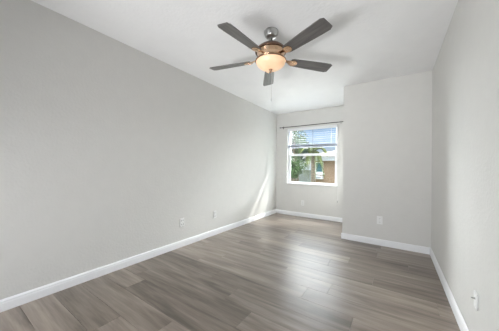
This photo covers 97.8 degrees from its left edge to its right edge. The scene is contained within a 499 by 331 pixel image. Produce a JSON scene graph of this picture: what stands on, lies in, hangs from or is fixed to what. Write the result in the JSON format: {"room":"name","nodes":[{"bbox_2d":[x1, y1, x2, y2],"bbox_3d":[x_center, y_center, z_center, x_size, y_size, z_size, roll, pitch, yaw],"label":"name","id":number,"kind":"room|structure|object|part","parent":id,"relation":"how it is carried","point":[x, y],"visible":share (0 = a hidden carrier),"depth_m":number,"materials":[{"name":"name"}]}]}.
{"room":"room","nodes":[
{"label":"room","id":0,"kind":"room"},
{"bbox_2d":[0,0,276,299],"bbox_3d":[-1.189,-0.099,2.765,0.140,2.440,6.739,0,-1,34],"label":"wall","id":1,"kind":"structure","parent":0,"point":[106,144],"depth_m":2.21,"materials":[{"name":"beige paint"}]},
{"bbox_2d":[0,209,275,312],"bbox_3d":[-1.142,1.076,2.710,0.015,0.089,6.459,0,-1,34],"label":"baseboard","id":2,"kind":"structure","parent":1,"relation":"attached to","point":[8,303],"depth_m":2.20,"materials":[{"name":"white wood"}]},
{"bbox_2d":[180,218,183,226],"bbox_3d":[-0.936,0.790,3.018,0.010,0.117,0.072,0,-1,34],"label":"electrical outlet","id":3,"kind":"object","parent":1,"relation":"attached to","point":[181,219],"visible":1,"depth_m":3.01,"materials":[{"name":"white plastic"}]},
{"bbox_2d":[0,213,459,330],"bbox_3d":[-0.004,1.190,1.859,2.856,0.120,6.599,0,-1,34],"label":"floor","id":4,"kind":"structure","parent":0,"point":[277,271],"depth_m":1.95,"materials":[{"name":"grey wood"}]},
{"bbox_2d":[31,0,457,114],"bbox_3d":[0.073,-1.384,1.941,3.136,0.150,6.739,0,-1,34],"label":"ceiling","id":5,"kind":"structure","parent":0,"point":[367,40],"depth_m":2.19,"materials":[{"name":"white paint"}]},
{"bbox_2d":[209,18,331,101],"bbox_3d":[0.175,-0.961,2.089,1.272,0.688,1.242,0,-1,34],"label":"ceiling fan","id":6,"kind":"object","parent":5,"relation":"hanging from","point":[270,54],"visible":1,"depth_m":1.99,"materials":[{"name":"grey wood"}]},
{"bbox_3d":[-0.196,-1.035,2.264,0.450,0.007,0.128,1,12,21],"label":"blade","id":7,"kind":"part","parent":6,"relation":"part of","materials":[{"name":"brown wood"}]},
{"bbox_3d":[-0.062,-1.038,1.776,0.128,0.007,0.450,16,9,38],"label":"blade","id":8,"kind":"part","parent":6,"relation":"part of","materials":[{"name":"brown wood"}]},
{"bbox_3d":[0.226,-1.026,2.541,0.128,0.007,0.450,-12,-1,2],"label":"blade","id":9,"kind":"part","parent":6,"relation":"part of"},
{"bbox_3d":[0.206,-0.972,2.111,0.286,0.081,0.286,0,-1,34],"label":"lamp shade","id":10,"kind":"part","parent":6,"relation":"part of","materials":[{"name":"beige glass"}]},
{"bbox_3d":[0.443,-1.031,1.753,0.128,0.007,0.450,16,-9,-32],"label":"blade","id":11,"kind":"part","parent":6,"relation":"part of","materials":[{"name":"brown wood"}]},
{"bbox_3d":[0.621,-1.024,2.226,0.450,0.007,0.128,1,-13,-15],"label":"blade","id":12,"kind":"part","parent":6,"relation":"part of","materials":[{"name":"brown wood"}]},
{"bbox_2d":[276,106,343,217],"bbox_3d":[1.895,-0.036,4.667,2.856,2.440,0.140,0,-1,34],"label":"wall","id":13,"kind":"structure","parent":0,"point":[318,199],"depth_m":4.96,"materials":[{"name":"beige paint"}]},
{"bbox_2d":[276,209,341,221],"bbox_3d":[1.384,1.134,4.894,1.742,0.089,0.015,0,-1,34],"label":"baseboard","id":14,"kind":"structure","parent":13,"relation":"attached to","point":[337,219],"depth_m":4.89,"materials":[{"name":"white wood"}]},
{"bbox_2d":[280,121,342,128],"bbox_3d":[1.360,-0.911,4.915,1.466,0.060,0.072,0,-1,34],"label":"curtain rod","id":15,"kind":"object","parent":13,"relation":"attached to","point":[340,121],"visible":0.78,"depth_m":4.84,"materials":[{"name":"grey metal"}]},
{"bbox_2d":[287,128,336,185],"bbox_3d":[1.415,-0.221,4.979,1.140,1.317,0.153,0,-1,34],"label":"window","id":16,"kind":"structure","parent":13,"relation":"in","point":[290,154],"depth_m":4.98,"materials":[{"name":"white plastic"}]},
{"bbox_3d":[1.389,0.428,4.948,1.138,0.018,0.093,0,-1,34],"label":"sill","id":17,"kind":"part","parent":16,"relation":"part of","materials":[{"name":"white"}]},
{"bbox_2d":[288,124,336,147],"bbox_3d":[1.405,-0.645,4.959,1.129,0.463,0.071,0,-1,34],"label":"window blind","id":18,"kind":"object","parent":16,"relation":"attached to","point":[325,126],"visible":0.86,"depth_m":4.92,"materials":[{"name":"grey plastic"}]},
{"bbox_3d":[1.405,-0.424,4.961,1.120,0.020,0.048,0,-1,34],"label":"rail","id":19,"kind":"part","parent":18,"relation":"part of","materials":[{"name":"grey plastic"}]},
{"bbox_3d":[1.436,-0.249,5.010,1.056,0.048,0.049,0,-1,34],"label":"meeting rail","id":20,"kind":"part","parent":16,"relation":"part of","materials":[{"name":"white plastic"}]},
{"bbox_3d":[1.429,0.089,5.004,1.056,0.627,0.026,0,-1,34],"label":"sash","id":21,"kind":"part","parent":16,"relation":"part of","materials":[{"name":"white plastic"}]},
{"bbox_2d":[342,71,431,247],"bbox_3d":[2.271,-0.040,3.652,1.099,2.440,1.124,0,-1,34],"label":"wall","id":22,"kind":"structure","parent":0,"point":[387,123],"depth_m":3.14,"materials":[{"name":"beige paint"}]},
{"bbox_2d":[377,216,382,224],"bbox_3d":[1.912,0.805,3.194,0.072,0.117,0.010,0,-1,34],"label":"electrical outlet","id":23,"kind":"object","parent":22,"relation":"attached to","point":[379,218],"visible":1,"depth_m":3.19,"materials":[{"name":"white plastic"}]},
{"bbox_2d":[341,233,429,254],"bbox_3d":[1.930,1.125,3.173,1.114,0.089,0.015,0,-1,34],"label":"baseboard","id":24,"kind":"structure","parent":22,"relation":"attached to","point":[409,247],"depth_m":3.13,"materials":[{"name":"white wood"}]},
{"bbox_2d":[431,0,498,330],"bbox_3d":[1.297,-0.079,1.093,0.140,2.440,6.739,0,-1,34],"label":"wall","id":25,"kind":"structure","parent":0,"point":[465,72],"depth_m":1.41,"materials":[{"name":"beige paint"}]},
{"bbox_2d":[430,248,468,330],"bbox_3d":[0.898,1.086,0.653,0.015,0.089,5.320,0,-1,34],"label":"baseboard","id":26,"kind":"structure","parent":25,"relation":"attached to","point":[462,325],"depth_m":1.82,"materials":[{"name":"white"}]},
{"bbox_2d":[471,290,477,310],"bbox_3d":[1.307,0.781,1.266,0.024,0.091,0.058,0,-1,34],"label":"cable plate","id":27,"kind":"object","parent":25,"relation":"attached to","point":[475,297],"visible":1,"depth_m":1.26,"materials":[{"name":"white plastic"}]},
{"bbox_3d":[1.314,0.781,1.261,0.008,0.091,0.058,0,-1,34],"label":"plate","id":28,"kind":"part","parent":27,"relation":"part of","materials":[{"name":"white plastic"}]},
{"label":"outside","id":29,"kind":"structure","parent":0,"visible":0},
{"bbox_3d":[11.878,2.635,31.141,75.000,0.300,54.981,0,-1,34],"label":"ground","id":30,"kind":"structure","parent":29,"visible":0},
{"bbox_2d":[291,156,306,180],"bbox_3d":[1.741,0.837,8.611,0.970,2.573,0.827,1,-1,-41],"label":"leafy shrub","id":31,"kind":"object","parent":30,"relation":"on","point":[296,170],"visible":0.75,"depth_m":8.53,"materials":[{"name":"green plant"}]},
{"bbox_2d":[291,130,307,181],"bbox_3d":[1.971,-0.035,10.082,1.671,4.350,1.709,1,-1,2],"label":"broadleaf tree","id":32,"kind":"object","parent":30,"relation":"on","point":[296,140],"visible":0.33,"depth_m":10.03,"materials":[{"name":"green plant"}]},
{"bbox_3d":[1.990,-1.339,10.095,1.671,1.743,1.709,1,-1,2],"label":"crown","id":33,"kind":"part","parent":32,"relation":"part of","materials":[{"name":"green plant"}]},
{"bbox_2d":[291,142,310,181],"bbox_3d":[3.354,0.241,15.143,2.291,3.935,1.814,0,-1,34],"label":"tree","id":34,"kind":"object","parent":30,"relation":"on","point":[305,151],"visible":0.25,"depth_m":14.71,"materials":[{"name":"green plant"}]},
{"bbox_3d":[3.370,-0.835,15.153,2.291,1.783,1.814,0,-1,34],"label":"crown","id":35,"kind":"part","parent":34,"relation":"part of","materials":[{"name":"green plant"}]},
{"bbox_2d":[299,170,310,181],"bbox_3d":[2.557,1.257,16.454,5.000,1.900,0.280,0,-1,34],"label":"wall","id":36,"kind":"structure","parent":30,"relation":"on","point":[302,177],"depth_m":15.40,"materials":[{"name":"white paint"}]},
{"bbox_2d":[299,143,327,182],"bbox_3d":[2.645,0.626,9.072,1.204,3.032,1.270,0,-1,34],"label":"palm tree","id":37,"kind":"object","parent":30,"relation":"on","point":[312,159],"visible":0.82,"depth_m":8.97,"materials":[{"name":"green plant"}]},
{"bbox_2d":[305,150,335,183],"bbox_3d":[7.718,0.506,11.083,8.150,3.450,5.680,0,-1,34],"label":"house","id":38,"kind":"structure","parent":30,"relation":"on","point":[328,161],"depth_m":10.67,"materials":[{"name":"brown brick"}]},
{"bbox_3d":[3.477,0.092,10.854,0.300,0.450,0.006,0,-1,34],"label":"pane","id":39,"kind":"part","parent":38,"relation":"part of","materials":[{"name":"teal glass"}]}
]}

